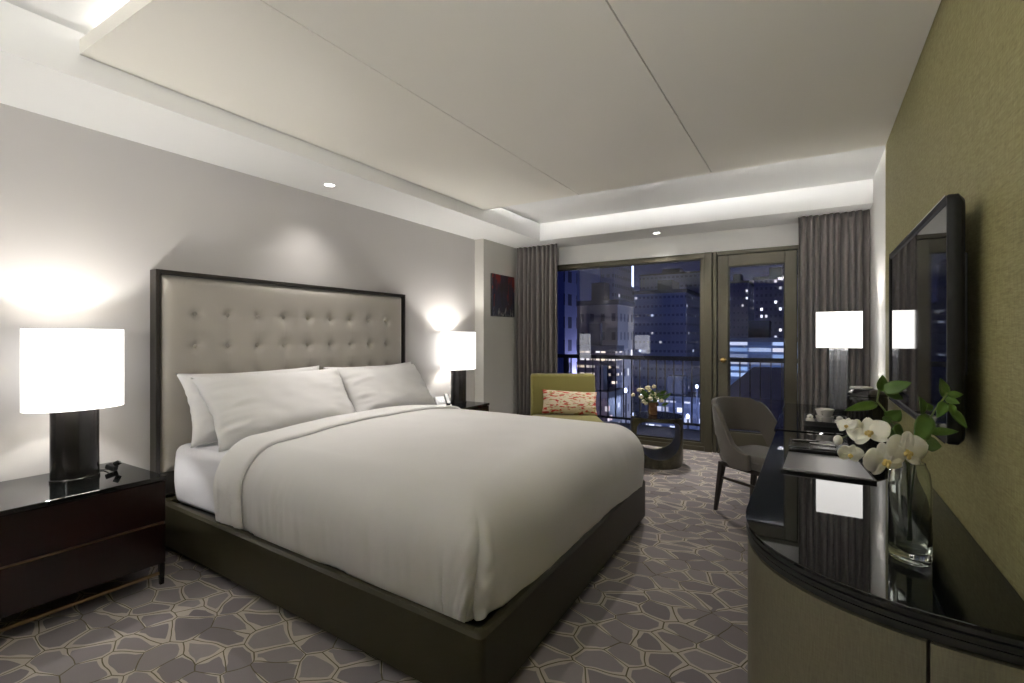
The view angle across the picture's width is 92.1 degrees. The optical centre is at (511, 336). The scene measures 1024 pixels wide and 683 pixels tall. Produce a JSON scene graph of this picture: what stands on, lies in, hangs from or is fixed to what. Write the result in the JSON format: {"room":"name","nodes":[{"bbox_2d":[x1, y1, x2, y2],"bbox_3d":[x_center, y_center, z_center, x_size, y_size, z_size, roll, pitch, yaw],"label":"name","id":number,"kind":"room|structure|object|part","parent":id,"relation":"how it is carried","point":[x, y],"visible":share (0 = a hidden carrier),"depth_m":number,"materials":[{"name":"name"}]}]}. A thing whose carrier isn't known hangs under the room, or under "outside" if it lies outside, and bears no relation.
{"room":"hotel room","nodes":[
{"label":"hotel room","id":0,"kind":"room"},
{"bbox_2d":[0,103,474,497],"bbox_3d":[-2.148,-0.175,3.118,0.150,2.850,8.300,0,0,31],"label":"wall","id":1,"kind":"structure","parent":0,"point":[86,214],"depth_m":2.91,"materials":[{"name":"grey paint"}]},
{"bbox_2d":[0,0,558,248],"bbox_3d":[-1.819,-1.242,2.918,0.619,0.204,8.298,0,0,31],"label":"ceiling","id":2,"kind":"structure","parent":0,"point":[43,71],"depth_m":2.75,"materials":[{"name":"white paint"}]},
{"bbox_2d":[323,183,335,186],"bbox_3d":[-1.365,-1.136,3.695,0.092,0.006,0.092,0,0,31],"label":"recessed light","id":3,"kind":"object","parent":2,"relation":"in","point":[324,184],"visible":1,"depth_m":3.69,"materials":[{"name":"white paint"}]},
{"bbox_2d":[516,244,556,415],"bbox_3d":[0.314,0.049,6.172,0.577,2.371,0.106,0,0,31],"label":"curtain","id":4,"kind":"object","parent":2,"relation":"hanging from","point":[536,283],"visible":0.68,"depth_m":6.16,"materials":[{"name":"grey fabric"}]},
{"bbox_2d":[0,444,757,682],"bbox_3d":[-0.452,1.310,2.035,4.175,0.120,8.510,0,0,31],"label":"floor","id":5,"kind":"structure","parent":0,"point":[670,605],"depth_m":2.15,"materials":[{"name":"carpet"}]},
{"bbox_2d":[0,461,166,632],"bbox_3d":[-2.232,0.977,2.271,0.572,0.547,0.905,0,0,31],"label":"nightstand","id":6,"kind":"object","parent":5,"relation":"on","point":[57,541],"visible":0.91,"depth_m":2.23,"materials":[{"name":"black wood"}]},
{"bbox_2d":[20,328,123,483],"bbox_3d":[-2.167,0.332,2.451,0.306,0.742,0.392,0,0,31],"label":"table lamp","id":7,"kind":"object","parent":6,"relation":"on","point":[69,375],"visible":1,"depth_m":2.36,"materials":[{"name":"white fabric"}]},
{"bbox_3d":[-2.167,0.156,2.451,0.306,0.390,0.392,0,0,31],"label":"lamp shade","id":8,"kind":"part","parent":7,"relation":"part of","materials":[{"name":"white fabric"}]},
{"bbox_3d":[-2.001,1.043,2.130,0.020,0.198,0.897,0,0,31],"label":"drawer","id":9,"kind":"part","parent":6,"relation":"part of","materials":[{"name":"brown wood"}]},
{"bbox_3d":[-2.001,0.831,2.130,0.020,0.202,0.897,0,0,31],"label":"drawer","id":10,"kind":"part","parent":6,"relation":"part of","materials":[{"name":"brown wood"}]},
{"bbox_2d":[100,460,121,470],"bbox_3d":[-2.174,0.673,2.599,0.251,0.058,0.050,0,0,4],"label":"figurine","id":11,"kind":"object","parent":6,"relation":"on","point":[112,467],"visible":0.89,"depth_m":2.58,"materials":[{"name":"black paint"}]},
{"bbox_3d":[-1.775,1.198,2.502,0.024,0.105,0.024,0,0,31],"label":"leg","id":12,"kind":"part","parent":6,"relation":"part of","materials":[{"name":"black paint"}]},
{"bbox_2d":[150,269,644,682],"bbox_3d":[-0.586,0.425,3.154,2.474,1.651,2.186,0,0,31],"label":"bed","id":13,"kind":"object","parent":5,"relation":"on","point":[200,323],"visible":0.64,"depth_m":2.79,"materials":[{"name":"beige fabric"}]},
{"bbox_2d":[174,441,227,513],"bbox_3d":[-0.585,0.819,3.183,2.281,0.347,1.922,0,0,31],"label":"mattress","id":14,"kind":"object","parent":13,"relation":"on","point":[195,468],"visible":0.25,"depth_m":2.81,"materials":[{"name":"white fabric"}]},
{"bbox_2d":[176,365,318,447],"bbox_3d":[-1.661,0.427,3.308,0.265,0.422,1.000,0,0,31],"label":"pillow","id":15,"kind":"object","parent":14,"relation":"on","point":[203,429],"visible":0.2,"depth_m":2.92,"materials":[{"name":"white fabric"}]},
{"bbox_2d":[191,368,355,451],"bbox_3d":[-1.476,0.440,3.248,0.361,0.414,1.046,0,0,32],"label":"pillow","id":16,"kind":"object","parent":14,"relation":"on","point":[242,406],"visible":0.84,"depth_m":3.05,"materials":[{"name":"white fabric"}]},
{"bbox_2d":[323,362,410,368],"bbox_3d":[-1.126,0.434,4.170,0.266,0.408,0.980,0,0,31],"label":"pillow","id":17,"kind":"object","parent":14,"relation":"on","point":[406,363],"visible":0.05,"depth_m":4.10,"materials":[{"name":"white fabric"}]},
{"bbox_2d":[337,364,435,411],"bbox_3d":[-1.021,0.442,4.095,0.343,0.402,0.923,0,0,31],"label":"pillow","id":18,"kind":"object","parent":14,"relation":"on","point":[371,388],"visible":0.79,"depth_m":3.96,"materials":[{"name":"white fabric"}]},
{"bbox_2d":[213,405,643,622],"bbox_3d":[-0.337,0.751,2.933,1.778,0.487,2.002,0,0,31],"label":"duvet","id":19,"kind":"object","parent":14,"relation":"on","point":[451,511],"visible":1,"depth_m":2.15,"materials":[{"name":"white fabric"}]},
{"bbox_3d":[-1.586,0.424,3.820,0.076,1.652,2.089,0,0,31],"label":"headboard frame","id":20,"kind":"part","parent":13,"relation":"part of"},
{"bbox_3d":[-1.567,0.227,3.808,0.053,1.206,2.037,0,0,31],"label":"headboard panel","id":21,"kind":"part","parent":13,"relation":"part of","materials":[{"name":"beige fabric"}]},
{"bbox_3d":[-0.569,1.083,3.111,2.399,0.245,2.130,0,0,31],"label":"rail","id":22,"kind":"part","parent":13,"relation":"part of","materials":[{"name":"brown wood"}]},
{"bbox_2d":[436,400,489,410],"bbox_3d":[-0.634,0.970,4.983,0.487,0.560,0.740,0,0,31],"label":"nightstand","id":23,"kind":"object","parent":5,"relation":"on","point":[469,405],"visible":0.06,"depth_m":5.05,"materials":[{"name":"black wood"}]},
{"bbox_2d":[435,394,450,405],"bbox_3d":[-0.677,0.629,4.857,0.150,0.120,0.160,0,0,-19],"label":"telephone","id":24,"kind":"object","parent":23,"relation":"on","point":[443,400],"visible":0.73,"depth_m":4.84,"materials":[{"name":"white plastic"}]},
{"bbox_2d":[441,332,475,403],"bbox_3d":[-0.565,0.319,5.216,0.331,0.742,0.424,0,0,31],"label":"table lamp","id":25,"kind":"object","parent":23,"relation":"on","point":[458,349],"visible":1,"depth_m":5.08,"materials":[{"name":"white fabric"}]},
{"bbox_3d":[-0.565,0.143,5.216,0.331,0.390,0.424,0,0,31],"label":"lamp shade","id":26,"kind":"part","parent":25,"relation":"part of","materials":[{"name":"white fabric"}]},
{"bbox_3d":[-0.439,0.825,4.865,0.020,0.215,0.732,0,0,31],"label":"drawer","id":27,"kind":"part","parent":23,"relation":"part of","materials":[{"name":"brown wood"}]},
{"bbox_2d":[530,373,603,422],"bbox_3d":[0.568,0.833,5.073,0.722,0.835,1.159,0,0,0],"label":"armchair","id":28,"kind":"object","parent":5,"relation":"on","point":[573,382],"visible":0.16,"depth_m":5.48,"materials":[{"name":"green fabric"}]},
{"bbox_3d":[0.568,0.945,4.965,0.722,0.210,0.942,0,0,0],"label":"seat","id":29,"kind":"part","parent":28,"relation":"part of","materials":[{"name":"green fabric"}]},
{"bbox_2d":[542,389,596,415],"bbox_3d":[0.627,0.715,5.377,0.608,0.275,0.201,0,0,3],"label":"cushion","id":30,"kind":"object","parent":28,"relation":"on","point":[555,402],"visible":1,"depth_m":5.31,"materials":[{"name":"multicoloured fabric"}]},
{"bbox_2d":[630,411,682,469],"bbox_3d":[1.431,1.012,4.899,0.502,0.477,0.504,0,0,8],"label":"side table","id":31,"kind":"object","parent":5,"relation":"on","point":[669,457],"visible":0.83,"depth_m":4.74,"materials":[{"name":"brown metal"}]},
{"bbox_2d":[648,402,657,414],"bbox_3d":[1.400,0.710,4.906,0.092,0.125,0.092,0,0,31],"label":"flower vase","id":32,"kind":"object","parent":31,"relation":"on","point":[652,410],"visible":1,"depth_m":4.87,"materials":[{"name":"brown ceramic"}]},
{"bbox_2d":[631,385,670,405],"bbox_3d":[1.379,0.607,4.899,0.408,0.274,0.143,0,0,5],"label":"flower bouquet","id":33,"kind":"object","parent":32,"relation":"in","point":[645,399],"visible":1,"depth_m":4.89,"materials":[{"name":"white plant"}]},
{"bbox_2d":[711,396,776,509],"bbox_3d":[1.710,0.849,3.486,0.547,0.802,0.582,0,0,-25],"label":"desk chair","id":34,"kind":"object","parent":5,"relation":"on","point":[729,412],"visible":0.69,"depth_m":3.56,"materials":[{"name":"beige fabric"}]},
{"bbox_3d":[1.493,1.069,3.546,0.045,0.362,0.081,0,0,-25],"label":"leg","id":35,"kind":"part","parent":34,"relation":"part of","materials":[{"name":"brown wood"}]},
{"bbox_3d":[1.735,0.900,3.432,0.370,0.030,0.380,0,0,-25],"label":"seat frame","id":36,"kind":"part","parent":34,"relation":"part of","materials":[{"name":"brown wood"}]},
{"bbox_3d":[1.683,0.667,3.545,0.547,0.437,0.453,0,0,-25],"label":"backrest","id":37,"kind":"part","parent":34,"relation":"part of","materials":[{"name":"beige fabric"}]},
{"bbox_3d":[1.736,0.837,3.429,0.422,0.097,0.457,0,0,-25],"label":"seat","id":38,"kind":"part","parent":34,"relation":"part of","materials":[{"name":"beige fabric"}]},
{"bbox_3d":[1.805,1.069,3.690,0.045,0.362,0.081,0,0,-25],"label":"leg","id":39,"kind":"part","parent":34,"relation":"part of","materials":[{"name":"brown wood"}]},
{"bbox_2d":[774,403,846,435],"bbox_3d":[2.303,0.917,3.599,0.612,0.666,1.436,0,0,31],"label":"writing desk","id":40,"kind":"object","parent":5,"relation":"on","point":[791,418],"visible":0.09,"depth_m":3.46,"materials":[{"name":"black glass"}]},
{"bbox_2d":[804,414,846,427],"bbox_3d":[2.124,0.568,3.343,0.250,0.032,0.360,0,0,31],"label":"serving tray","id":41,"kind":"object","parent":40,"relation":"on","point":[816,423],"visible":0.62,"depth_m":3.23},
{"bbox_2d":[806,414,814,420],"bbox_3d":[2.006,0.548,3.327,0.056,0.057,0.056,0,0,31],"label":"pot","id":42,"kind":"object","parent":41,"relation":"on","point":[809,417],"visible":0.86,"depth_m":3.31,"materials":[{"name":"white ceramic"}]},
{"bbox_2d":[815,415,833,422],"bbox_3d":[2.086,0.551,3.296,0.105,0.051,0.105,0,0,6],"label":"cup","id":43,"kind":"object","parent":41,"relation":"on","point":[819,418],"visible":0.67,"depth_m":3.26,"materials":[{"name":"white ceramic"}]},
{"bbox_2d":[815,408,833,416],"bbox_3d":[2.086,0.506,3.296,0.110,0.053,0.110,0,0,6],"label":"cup","id":44,"kind":"object","parent":43,"relation":"on","point":[823,412],"visible":0.97,"depth_m":3.26,"materials":[{"name":"white ceramic"}]},
{"bbox_2d":[835,416,842,422],"bbox_3d":[2.152,0.548,3.244,0.056,0.057,0.056,0,0,31],"label":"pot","id":45,"kind":"object","parent":41,"relation":"on","point":[838,418],"visible":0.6,"depth_m":3.23,"materials":[{"name":"white ceramic"}]},
{"bbox_2d":[816,311,862,412],"bbox_3d":[2.571,0.194,3.891,0.300,0.779,0.170,0,0,31],"label":"desk lamp","id":46,"kind":"object","parent":40,"relation":"on","point":[837,330],"visible":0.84,"depth_m":3.82,"materials":[{"name":"white fabric"}]},
{"bbox_3d":[2.571,-0.056,3.891,0.300,0.280,0.170,0,0,31],"label":"lamp shade","id":47,"kind":"part","parent":46,"relation":"part of","materials":[{"name":"white fabric"}]},
{"bbox_2d":[847,389,887,421],"bbox_3d":[2.154,0.447,2.998,0.208,0.274,0.208,0,0,31],"label":"ice bucket","id":48,"kind":"object","parent":40,"relation":"on","point":[854,396],"visible":0.52,"depth_m":2.93,"materials":[{"name":"black paint"}]},
{"bbox_2d":[849,386,872,389],"bbox_3d":[2.118,0.308,2.996,0.123,0.021,0.082,0,0,31],"label":"folded napkin","id":49,"kind":"object","parent":48,"relation":"on","point":[850,387],"visible":0.99,"depth_m":2.97,"materials":[{"name":"white fabric"}]},
{"bbox_3d":[2.154,0.334,2.998,0.208,0.048,0.208,0,0,31],"label":"lid","id":50,"kind":"part","parent":48,"relation":"part of","materials":[{"name":"black paint"}]},
{"bbox_2d":[746,430,1023,682],"bbox_3d":[1.363,0.920,2.040,0.600,0.660,2.198,0,0,31],"label":"credenza","id":51,"kind":"object","parent":5,"relation":"on","point":[829,602],"visible":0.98,"depth_m":1.26,"materials":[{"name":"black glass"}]},
{"bbox_2d":[788,438,848,456],"bbox_3d":[1.574,0.570,2.534,0.266,0.040,0.221,0,0,31],"label":"box","id":52,"kind":"object","parent":51,"relation":"on","point":[794,446],"visible":0.71,"depth_m":2.48,"materials":[{"name":"black paint"}]},
{"bbox_2d":[792,439,818,441],"bbox_3d":[1.544,0.545,2.596,0.124,0.008,0.008,0,0,20],"label":"pen","id":53,"kind":"object","parent":52,"relation":"on","point":[792,439],"visible":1,"depth_m":2.59,"materials":[{"name":"metal"}]},
{"bbox_2d":[810,442,838,446],"bbox_3d":[1.581,0.545,2.503,0.124,0.008,0.008,0,0,40],"label":"pen","id":54,"kind":"object","parent":52,"relation":"on","point":[810,442],"visible":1,"depth_m":2.50,"materials":[{"name":"metal"}]},
{"bbox_2d":[781,451,876,483],"bbox_3d":[1.422,0.582,2.240,0.342,0.016,0.394,0,0,31],"label":"desk pad","id":55,"kind":"object","parent":51,"relation":"on","point":[794,462],"visible":0.85,"depth_m":2.17,"materials":[{"name":"grey leather"}]},
{"bbox_3d":[0.813,0.922,1.400,0.165,0.526,0.678,0,0,-5],"label":"door","id":56,"kind":"part","parent":51,"relation":"part of","materials":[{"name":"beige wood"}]},
{"bbox_3d":[1.363,0.628,2.040,0.599,0.056,2.197,0,0,31],"label":"edge moulding","id":57,"kind":"part","parent":51,"relation":"part of","materials":[{"name":"black wood"}]},
{"bbox_2d":[888,461,932,566],"bbox_3d":[1.058,0.461,1.314,0.090,0.258,0.100,0,0,31],"label":"glass vase","id":58,"kind":"object","parent":51,"relation":"on","point":[910,489],"visible":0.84,"depth_m":1.28,"materials":[{"name":"clear glass"}]},
{"bbox_2d":[844,375,911,463],"bbox_3d":[0.993,0.326,1.322,0.202,0.446,0.051,0,0,-14],"label":"leafy branch","id":59,"kind":"object","parent":58,"relation":"in","point":[892,389],"visible":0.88,"depth_m":1.33,"materials":[{"name":"green plant"}]},
{"bbox_3d":[1.032,0.347,1.339,0.080,0.406,0.025,0,0,22],"label":"stem","id":60,"kind":"part","parent":59,"relation":"part of","materials":[{"name":"green plant"}]},
{"bbox_2d":[833,417,928,474],"bbox_3d":[0.944,0.379,1.260,0.239,0.341,0.102,0,0,-4],"label":"orchid flowers","id":61,"kind":"object","parent":58,"relation":"in","point":[909,447],"visible":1,"depth_m":1.24,"materials":[{"name":"white plant"}]},
{"bbox_2d":[914,378,966,451],"bbox_3d":[1.116,0.329,1.296,0.128,0.442,0.042,0,0,3],"label":"leafy branch","id":62,"kind":"object","parent":58,"relation":"in","point":[924,425],"visible":0.97,"depth_m":1.30,"materials":[{"name":"green plant"}]},
{"bbox_3d":[1.098,0.346,1.308,0.092,0.407,0.017,0,0,13],"label":"stem","id":63,"kind":"part","parent":62,"relation":"part of","materials":[{"name":"green plant"}]},
{"bbox_3d":[0.985,0.922,1.018,0.189,0.526,0.040,0,0,36],"label":"door","id":64,"kind":"part","parent":51,"relation":"part of","materials":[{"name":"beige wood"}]},
{"bbox_2d":[4,0,885,223],"bbox_3d":[-0.377,-1.423,2.159,4.175,0.155,8.500,0,0,31],"label":"ceiling","id":65,"kind":"structure","parent":0,"point":[82,16],"depth_m":4.25,"materials":[{"name":"white paint"}]},
{"bbox_2d":[80,0,940,209],"bbox_3d":[0.259,-1.292,2.682,3.155,0.104,3.117,0,0,31],"label":"ceiling panel","id":66,"kind":"object","parent":65,"relation":"attached to","point":[481,104],"visible":1,"depth_m":2.37,"materials":[{"name":"white paint"}]},
{"bbox_2d":[540,179,872,247],"bbox_3d":[1.834,-1.242,5.250,3.203,0.204,0.519,0,0,31],"label":"ceiling beam","id":67,"kind":"structure","parent":65,"relation":"attached to","point":[781,207],"depth_m":4.94,"materials":[{"name":"white paint"}]},
{"bbox_2d":[798,209,869,406],"bbox_3d":[2.956,0.049,4.548,0.551,2.371,0.117,0,0,31],"label":"curtain","id":68,"kind":"object","parent":67,"relation":"hanging from","point":[834,249],"visible":0.59,"depth_m":4.54,"materials":[{"name":"grey fabric"}]},
{"bbox_2d":[475,239,516,413],"bbox_3d":[-0.130,0.055,6.176,0.125,2.390,0.977,0,0,31],"label":"wall pier","id":69,"kind":"object","parent":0,"point":[495,371],"visible":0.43,"depth_m":5.91,"materials":[{"name":"grey paint"}]},
{"bbox_2d":[491,273,513,316],"bbox_3d":[-0.110,-0.502,6.061,0.028,0.507,0.509,0,0,31],"label":"painting","id":70,"kind":"object","parent":69,"relation":"attached to","point":[502,287],"visible":1,"depth_m":6.03,"materials":[{"name":"fabric"}]},
{"bbox_2d":[557,223,798,264],"bbox_3d":[1.820,-0.175,5.680,3.975,2.850,0.200,0,0,31],"label":"wall","id":71,"kind":"structure","parent":0,"point":[784,234],"depth_m":5.51,"materials":[{"name":"white paint"}]},
{"bbox_2d":[557,252,717,452],"bbox_3d":[1.283,0.165,5.947,2.220,2.170,0.122,0,0,31],"label":"window","id":72,"kind":"structure","parent":71,"relation":"in","point":[696,445],"depth_m":5.38,"materials":[{"name":"brown metal"}]},
{"bbox_2d":[718,250,796,450],"bbox_3d":[2.534,0.177,5.137,0.744,2.105,0.128,0,0,31],"label":"door","id":73,"kind":"structure","parent":71,"relation":"in","point":[788,258],"depth_m":5.12,"materials":[{"name":"brown wood"}]},
{"bbox_2d":[717,245,798,452],"bbox_3d":[2.570,0.165,5.171,0.776,2.170,0.112,0,0,31],"label":"door frame","id":74,"kind":"structure","parent":71,"relation":"attached to","point":[792,247],"depth_m":5.04,"materials":[{"name":"brown wood"}]},
{"bbox_2d":[870,0,1023,599],"bbox_3d":[1.234,-0.175,1.064,0.185,2.850,8.300,0,0,31],"label":"wall","id":75,"kind":"structure","parent":0,"point":[958,127],"depth_m":1.42,"materials":[{"name":"green paint"}]},
{"bbox_2d":[889,193,967,444],"bbox_3d":[1.584,-0.050,1.902,0.084,0.711,1.245,0,0,31],"label":"television","id":76,"kind":"object","parent":75,"relation":"attached to","point":[928,269],"visible":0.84,"depth_m":1.59,"materials":[{"name":"black glass"}]},
{"label":"outside","id":77,"kind":"structure","parent":0,"visible":0},
{"bbox_3d":[44.986,25.750,170.403,420.000,1.000,322.000,0,0,31],"label":"ground","id":78,"kind":"structure","parent":77,"visible":0},
{"bbox_2d":[557,270,576,372],"bbox_3d":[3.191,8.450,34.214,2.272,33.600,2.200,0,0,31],"label":"building","id":79,"kind":"structure","parent":78,"relation":"on","point":[566,280],"depth_m":33.33,"materials":[{"name":"blue concrete"}]},
{"bbox_2d":[577,323,623,387],"bbox_3d":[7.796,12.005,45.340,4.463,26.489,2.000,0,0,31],"label":"building","id":80,"kind":"structure","parent":78,"relation":"on","point":[594,347],"depth_m":44.66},
{"bbox_2d":[588,323,601,344],"bbox_3d":[7.628,-0.239,45.454,1.219,2.000,0.540,0,0,31],"label":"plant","id":81,"kind":"object","parent":80,"relation":"on","point":[594,329],"depth_m":45.18,"materials":[{"name":"grey"}]},
{"bbox_2d":[577,282,634,423],"bbox_3d":[9.784,9.737,53.024,5.285,31.025,5.200,0,0,31],"label":"building","id":82,"kind":"structure","parent":78,"relation":"on","point":[615,316],"depth_m":51.50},
{"bbox_2d":[591,282,608,299],"bbox_3d":[9.498,-4.775,53.023,1.466,2.000,1.500,0,0,31],"label":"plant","id":83,"kind":"object","parent":82,"relation":"on","point":[600,290],"depth_m":52.40,"materials":[{"name":"grey"}]},
{"bbox_2d":[595,365,622,422],"bbox_3d":[7.530,13.778,40.646,2.280,22.943,3.700,0,0,31],"label":"building","id":84,"kind":"structure","parent":78,"relation":"on","point":[619,391],"depth_m":40.10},
{"bbox_2d":[596,365,606,389],"bbox_3d":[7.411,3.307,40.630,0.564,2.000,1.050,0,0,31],"label":"building","id":85,"kind":"structure","parent":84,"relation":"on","point":[603,367],"depth_m":40.26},
{"bbox_2d":[600,266,633,411],"bbox_3d":[30.765,-1.855,143.824,4.370,54.210,18.200,0,0,31],"label":"building","id":86,"kind":"structure","parent":78,"relation":"on","point":[619,279],"depth_m":139.96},
{"bbox_2d":[624,388,626,422],"bbox_3d":[9.662,14.787,41.994,0.300,20.926,0.318,0,0,31],"label":"street lamp","id":87,"kind":"object","parent":78,"relation":"on","point":[625,389],"visible":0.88,"depth_m":42.01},
{"bbox_2d":[632,280,699,424],"bbox_3d":[26.250,8.098,81.048,8.134,34.303,16.200,0,0,31],"label":"building","id":88,"kind":"structure","parent":78,"relation":"on","point":[666,318],"depth_m":74.66,"materials":[{"name":"blue glass"}]},
{"bbox_2d":[657,280,678,289],"bbox_3d":[25.556,-8.053,80.651,2.320,2.000,4.800,0,0,31],"label":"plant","id":89,"kind":"object","parent":88,"relation":"on","point":[661,284],"depth_m":78.70,"materials":[{"name":"grey"}]},
{"bbox_2d":[639,268,699,292],"bbox_3d":[53.835,1.677,161.402,18.734,47.147,20.200,0,0,31],"label":"building","id":90,"kind":"structure","parent":78,"relation":"on","point":[690,280],"depth_m":152.60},
{"bbox_2d":[662,268,683,272],"bbox_3d":[52.585,-20.897,161.109,5.500,2.000,6.000,0,0,31],"label":"plant","id":91,"kind":"object","parent":90,"relation":"on","point":[676,269],"depth_m":158.64,"materials":[{"name":"grey"}]},
{"bbox_2d":[646,375,699,429],"bbox_3d":[18.700,14.768,54.629,6.813,20.964,5.200,0,0,31],"label":"building","id":92,"kind":"structure","parent":78,"relation":"on","point":[678,378],"depth_m":52.98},
{"bbox_2d":[667,375,687,394],"bbox_3d":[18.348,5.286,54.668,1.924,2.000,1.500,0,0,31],"label":"building","id":93,"kind":"structure","parent":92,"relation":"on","point":[678,378],"depth_m":54.03,"materials":[{"name":"blue"}]},
{"bbox_2d":[686,414,689,428],"bbox_3d":[14.684,15.836,41.274,0.290,18.828,0.290,0,0,-14],"label":"street lamp","id":94,"kind":"object","parent":78,"relation":"on","point":[687,415],"visible":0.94,"depth_m":41.29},
{"bbox_2d":[695,385,697,429],"bbox_3d":[18.515,15.004,49.488,0.300,20.493,0.318,0,0,31],"label":"street lamp","id":95,"kind":"object","parent":78,"relation":"on","point":[696,386],"visible":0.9,"depth_m":49.50,"materials":[{"name":"blue metal"}]},
{"bbox_2d":[730,274,753,336],"bbox_3d":[50.535,5.774,109.589,5.456,38.952,16.200,0,0,31],"label":"building","id":96,"kind":"structure","parent":78,"relation":"on","point":[741,291],"depth_m":102.60,"materials":[{"name":"blue concrete"}]},
{"bbox_2d":[733,274,742,280],"bbox_3d":[49.956,-12.702,109.121,1.517,2.000,4.800,0,0,31],"label":"plant","id":97,"kind":"object","parent":96,"relation":"on","point":[736,277],"depth_m":107.10,"materials":[{"name":"grey"}]},
{"bbox_2d":[730,320,797,384],"bbox_3d":[30.429,11.656,59.791,7.870,27.188,10.200,0,0,31],"label":"building","id":98,"kind":"structure","parent":78,"relation":"on","point":[759,343],"depth_m":56.30,"materials":[{"name":"blue glass"}]},
{"bbox_2d":[748,320,770,337],"bbox_3d":[29.902,-0.938,59.643,2.241,2.000,3.000,0,0,31],"label":"rooftop structure","id":99,"kind":"object","parent":98,"relation":"on","point":[756,329],"depth_m":58.36},
{"bbox_2d":[730,367,797,432],"bbox_3d":[19.630,13.781,38.153,5.488,22.938,10.400,0,0,31],"label":"house","id":100,"kind":"structure","parent":78,"relation":"on","point":[755,371],"depth_m":35.18,"materials":[{"name":"stone"}]},
{"bbox_2d":[752,267,797,336],"bbox_3d":[45.578,6.814,84.520,6.497,36.872,16.200,0,0,31],"label":"building","id":101,"kind":"structure","parent":78,"relation":"on","point":[768,290],"depth_m":78.13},
{"bbox_2d":[769,267,782,275],"bbox_3d":[44.954,-10.622,84.080,1.829,2.000,4.800,0,0,31],"label":"plant","id":102,"kind":"object","parent":101,"relation":"on","point":[773,271],"depth_m":82.00,"materials":[{"name":"grey"}]},
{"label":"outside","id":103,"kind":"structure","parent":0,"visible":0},
{"bbox_2d":[603,421,699,440],"bbox_3d":[2.305,1.370,6.205,9.500,0.200,1.200,0,0,31],"label":"floor","id":104,"kind":"structure","parent":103,"point":[690,434],"depth_m":6.64,"materials":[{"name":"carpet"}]},
{"bbox_2d":[557,354,797,431],"bbox_3d":[2.657,0.767,6.494,8.200,1.005,0.080,0,0,31],"label":"balcony railing","id":105,"kind":"object","parent":104,"relation":"on","point":[565,357],"visible":0.26,"depth_m":6.81,"materials":[{"name":"metal"}]},
{"bbox_3d":[0.835,0.767,7.601,0.060,1.005,0.070,0,0,31],"label":"post","id":106,"kind":"part","parent":105,"relation":"part of","materials":[{"name":"black metal"}]},
{"bbox_3d":[2.657,0.292,6.494,8.200,0.055,0.080,0,0,31],"label":"rail","id":107,"kind":"part","parent":105,"relation":"part of","materials":[{"name":"black metal"}]},
{"bbox_3d":[2.657,1.175,6.494,8.200,0.030,0.040,0,0,31],"label":"rail","id":108,"kind":"part","parent":105,"relation":"part of","materials":[{"name":"black metal"}]},
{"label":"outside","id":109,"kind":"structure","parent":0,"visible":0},
{"bbox_2d":[632,266,633,286],"bbox_3d":[31.682,-16.221,129.695,0.360,6.066,0.600,0,0,31],"label":"column","id":110,"kind":"structure","parent":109,"point":[632,266],"depth_m":129.55,"materials":[{"name":"white"}]}
]}

